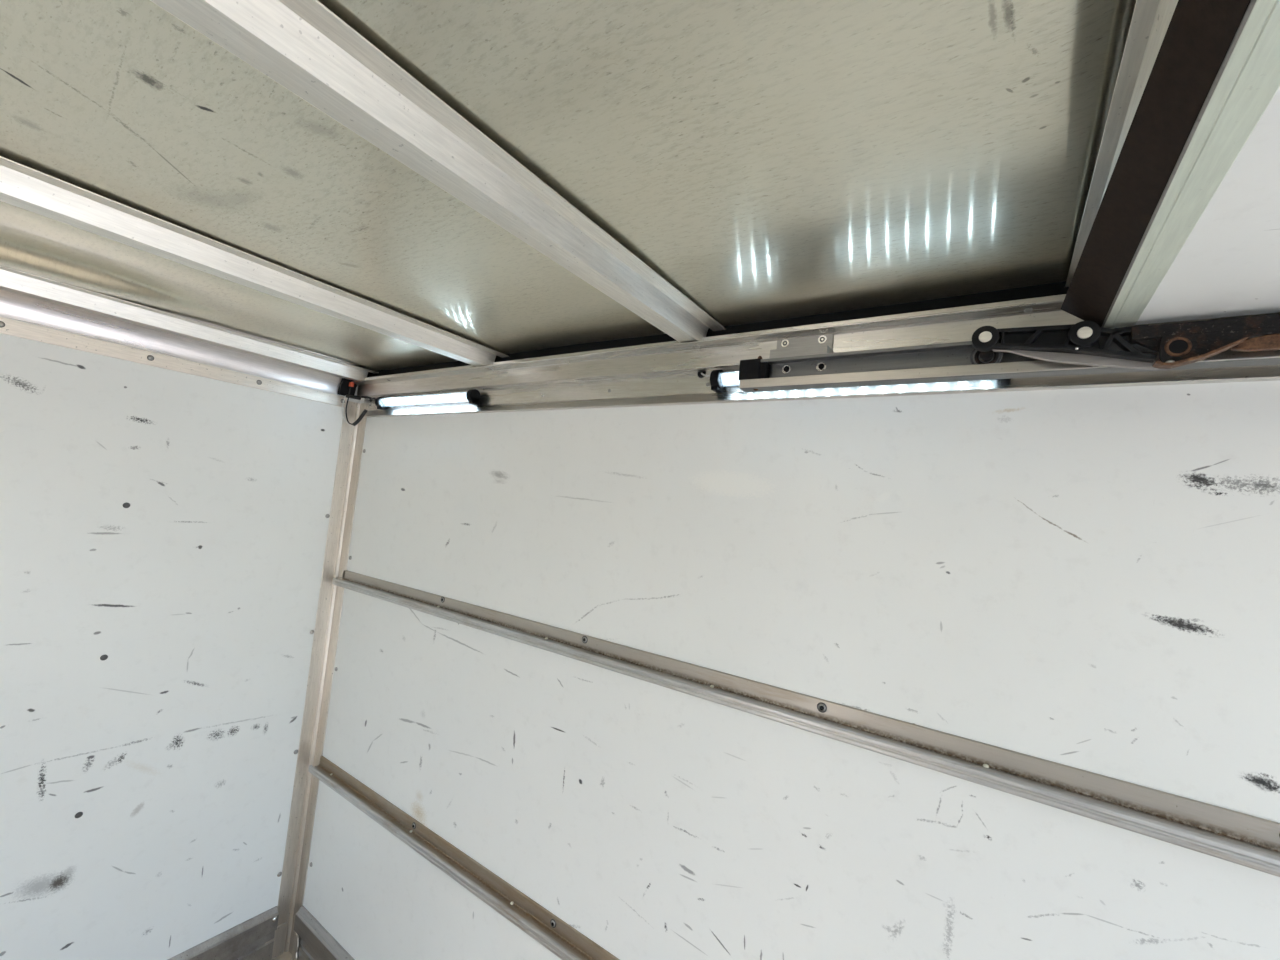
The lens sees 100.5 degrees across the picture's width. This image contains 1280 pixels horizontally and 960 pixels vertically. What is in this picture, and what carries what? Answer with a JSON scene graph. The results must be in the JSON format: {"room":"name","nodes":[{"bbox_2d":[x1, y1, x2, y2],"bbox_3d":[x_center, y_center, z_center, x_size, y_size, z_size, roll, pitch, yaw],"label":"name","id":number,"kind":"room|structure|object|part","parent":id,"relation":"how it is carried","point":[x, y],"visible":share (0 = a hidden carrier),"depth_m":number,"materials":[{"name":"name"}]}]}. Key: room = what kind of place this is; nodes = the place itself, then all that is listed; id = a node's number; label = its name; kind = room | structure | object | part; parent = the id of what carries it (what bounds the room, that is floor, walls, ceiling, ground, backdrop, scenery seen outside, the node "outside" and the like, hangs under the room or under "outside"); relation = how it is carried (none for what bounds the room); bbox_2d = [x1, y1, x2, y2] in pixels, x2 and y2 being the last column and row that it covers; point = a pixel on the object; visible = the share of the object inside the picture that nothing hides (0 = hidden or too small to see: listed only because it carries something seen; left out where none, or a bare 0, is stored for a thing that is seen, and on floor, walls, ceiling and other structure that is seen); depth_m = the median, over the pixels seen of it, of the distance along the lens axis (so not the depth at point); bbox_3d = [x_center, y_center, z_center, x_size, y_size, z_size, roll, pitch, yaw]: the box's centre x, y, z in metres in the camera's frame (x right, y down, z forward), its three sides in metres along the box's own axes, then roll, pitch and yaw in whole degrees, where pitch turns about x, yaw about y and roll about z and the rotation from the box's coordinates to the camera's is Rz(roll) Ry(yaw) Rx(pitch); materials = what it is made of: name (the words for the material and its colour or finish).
{"room":"loading area","nodes":[
{"label":"loading area","id":0,"kind":"room"},
{"bbox_2d":[0,316,359,959],"bbox_3d":[-1.699,0.481,1.024,0.035,2.027,2.100,3,-4,34],"label":"wall","id":1,"kind":"structure","parent":0,"point":[163,532],"depth_m":1.48,"materials":[{"name":"metal"}]},
{"bbox_2d":[0,289,355,394],"bbox_3d":[-1.576,-0.454,1.025,0.101,0.101,1.998,3,-4,34],"label":"trim","id":2,"kind":"structure","parent":1,"relation":"attached to","point":[14,306],"depth_m":1.46,"materials":[{"name":"metal"}]},
{"bbox_2d":[0,317,356,406],"bbox_3d":[-1.575,-0.417,1.069,0.050,0.110,2.020,3,-4,34],"label":"trim","id":3,"kind":"structure","parent":1,"relation":"attached to","point":[11,327],"depth_m":1.48,"materials":[{"name":"beige metal"}]},
{"bbox_2d":[168,906,278,959],"bbox_3d":[-1.782,1.401,0.928,0.027,0.170,2.045,3,-4,34],"label":"baseboard","id":4,"kind":"structure","parent":1,"relation":"attached to","point":[246,940],"depth_m":1.69,"materials":[{"name":"metal"}]},
{"bbox_2d":[272,951,291,959],"bbox_3d":[-0.140,1.601,-0.173,3.995,0.050,2.100,3,-4,34],"label":"floor","id":5,"kind":"structure","parent":0,"point":[286,955],"depth_m":1.78,"materials":[{"name":"brown wood"}]},
{"bbox_2d":[0,0,1135,370],"bbox_3d":[-0.763,-0.459,0.510,2.009,0.043,2.094,3,-4,34],"label":"ceiling","id":6,"kind":"structure","parent":0,"point":[767,160],"depth_m":0.62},
{"bbox_2d":[0,266,378,380],"bbox_3d":[-1.551,-0.474,1.057,0.122,0.037,2.075,3,-4,34],"label":"bow","id":7,"kind":"object","parent":6,"relation":"attached to","point":[11,280],"visible":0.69,"depth_m":1.42,"materials":[{"name":"metal"}]},
{"bbox_2d":[0,156,508,366],"bbox_3d":[-0.998,-0.445,0.680,0.122,0.037,2.075,3,-4,34],"label":"bow","id":8,"kind":"object","parent":6,"relation":"attached to","point":[21,186],"visible":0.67,"depth_m":0.96,"materials":[{"name":"metal"}]},
{"bbox_2d":[150,0,725,342],"bbox_3d":[-0.448,-0.415,0.304,0.122,0.037,2.075,3,-4,34],"label":"bow","id":9,"kind":"object","parent":6,"relation":"attached to","point":[302,46],"visible":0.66,"depth_m":0.57,"materials":[{"name":"metal"}]},
{"bbox_2d":[303,380,1279,959],"bbox_3d":[0.551,0.683,0.768,3.995,2.027,0.035,3,-4,34],"label":"wall","id":10,"kind":"structure","parent":0,"point":[1088,579],"depth_m":0.95,"materials":[{"name":"metal"}]},
{"bbox_2d":[264,401,367,959],"bbox_3d":[-1.094,0.659,1.817,0.097,1.890,0.083,3,-4,34],"label":"trim","id":11,"kind":"structure","parent":10,"relation":"attached to","point":[323,654],"depth_m":1.85,"materials":[{"name":"metal"}]},
{"bbox_3d":[-1.220,1.544,1.775,0.006,0.101,0.063,3,-4,34],"label":"foot plate","id":12,"kind":"part","parent":11,"relation":"part of","materials":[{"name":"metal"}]},
{"bbox_3d":[-1.139,1.550,1.761,0.030,0.104,0.005,3,-4,34],"label":"foot plate","id":13,"kind":"part","parent":11,"relation":"part of","materials":[{"name":"metal"}]},
{"bbox_2d":[294,906,354,959],"bbox_3d":[0.474,1.604,0.673,3.934,0.170,0.022,3,-4,34],"label":"baseboard","id":14,"kind":"structure","parent":10,"relation":"attached to","point":[315,942],"depth_m":1.71,"materials":[{"name":"metal"}]},
{"bbox_2d":[342,382,480,425],"bbox_3d":[-0.752,-0.250,1.724,0.662,0.154,0.064,3,-4,31],"label":"lamp","id":15,"kind":"object","parent":10,"relation":"attached to","point":[473,396],"visible":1,"depth_m":1.70,"materials":[{"name":"plastic"}]},
{"bbox_2d":[309,756,619,959],"bbox_3d":[0.515,1.056,0.711,3.956,0.052,0.030,3,-4,34],"label":"rub rail","id":16,"kind":"object","parent":10,"relation":"attached to","point":[560,938],"visible":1,"depth_m":1.36,"materials":[{"name":"metal"}]},
{"bbox_2d":[367,281,1068,377],"bbox_3d":[0.639,-0.299,0.818,3.993,0.052,0.004,3,-4,34],"label":"trim","id":17,"kind":"structure","parent":10,"relation":"attached to","point":[1058,288],"depth_m":1.02,"materials":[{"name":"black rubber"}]},
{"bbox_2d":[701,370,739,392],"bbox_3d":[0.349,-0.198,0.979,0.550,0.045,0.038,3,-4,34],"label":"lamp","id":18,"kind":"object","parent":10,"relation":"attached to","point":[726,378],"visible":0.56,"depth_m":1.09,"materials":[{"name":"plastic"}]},
{"bbox_2d":[332,570,1279,876],"bbox_3d":[0.574,0.427,0.753,3.963,0.053,0.030,3,-4,34],"label":"rub rail","id":19,"kind":"object","parent":10,"relation":"attached to","point":[1250,841],"visible":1,"depth_m":0.84,"materials":[{"name":"metal"}]},
{"bbox_2d":[817,702,826,712],"bbox_3d":[0.321,0.402,0.940,0.018,0.018,0.002,3,-4,34],"label":"screw","id":20,"kind":"object","parent":19,"relation":"in","point":[821,706],"depth_m":0.94,"materials":[{"name":"metal"}]},
{"bbox_2d":[352,294,1279,417],"bbox_3d":[0.624,-0.208,0.779,3.965,0.136,0.066,3,-4,34],"label":"metal beam","id":21,"kind":"structure","parent":10,"relation":"attached to","point":[663,373],"depth_m":1.10,"materials":[{"name":"metal"}]},
{"bbox_3d":[0.298,-0.244,0.986,0.106,0.058,0.036,3,-4,34],"label":"mounting plate","id":22,"kind":"part","parent":21,"relation":"part of","materials":[{"name":"silver metal"}]},
{"bbox_2d":[738,314,1279,391],"bbox_3d":[1.198,-0.142,0.297,2.470,0.081,0.084,3,-4,34],"label":"door track","id":23,"kind":"object","parent":10,"relation":"attached to","point":[944,362],"depth_m":0.78,"materials":[{"name":"metal"}]},
{"bbox_2d":[970,321,1157,369],"bbox_3d":[0.566,-0.177,0.723,0.203,0.071,0.051,3,-4,34],"label":"roller arm","id":24,"kind":"object","parent":23,"relation":"attached to","point":[1078,343],"visible":1,"depth_m":0.71,"materials":[{"name":"black metal"}]},
{"bbox_3d":[0.575,-0.164,0.714,0.178,0.046,0.007,3,-4,34],"label":"steel arm","id":25,"kind":"part","parent":24,"relation":"part of"},
{"bbox_2d":[1061,0,1279,327],"bbox_3d":[0.835,-0.275,-0.560,1.876,0.038,1.847,3,-4,34],"label":"door","id":26,"kind":"structure","parent":23,"relation":"on","point":[1186,225],"depth_m":0.43,"materials":[{"name":"white metal"}]},
{"bbox_3d":[1.057,-0.139,0.362,1.076,0.056,0.036,3,-4,34],"label":"door bracket","id":27,"kind":"part","parent":23,"relation":"part of","materials":[{"name":"black metal"}]},
{"bbox_3d":[0.677,-0.154,0.616,0.110,0.037,0.004,3,-4,34],"label":"bracket plate","id":28,"kind":"part","parent":23,"relation":"part of","materials":[{"name":"black metal"}]},
{"bbox_3d":[0.890,-0.370,-0.614,1.972,0.004,2.100,3,-4,34],"label":"ceiling","id":29,"kind":"structure","parent":0,"visible":0},
{"bbox_2d":[1065,0,1177,286],"bbox_3d":[0.111,-0.385,-0.077,0.106,0.037,2.075,3,-4,34],"label":"bow","id":30,"kind":"object","parent":29,"relation":"attached to","point":[1151,19],"visible":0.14,"depth_m":0.46,"materials":[{"name":"metal"}]}
]}

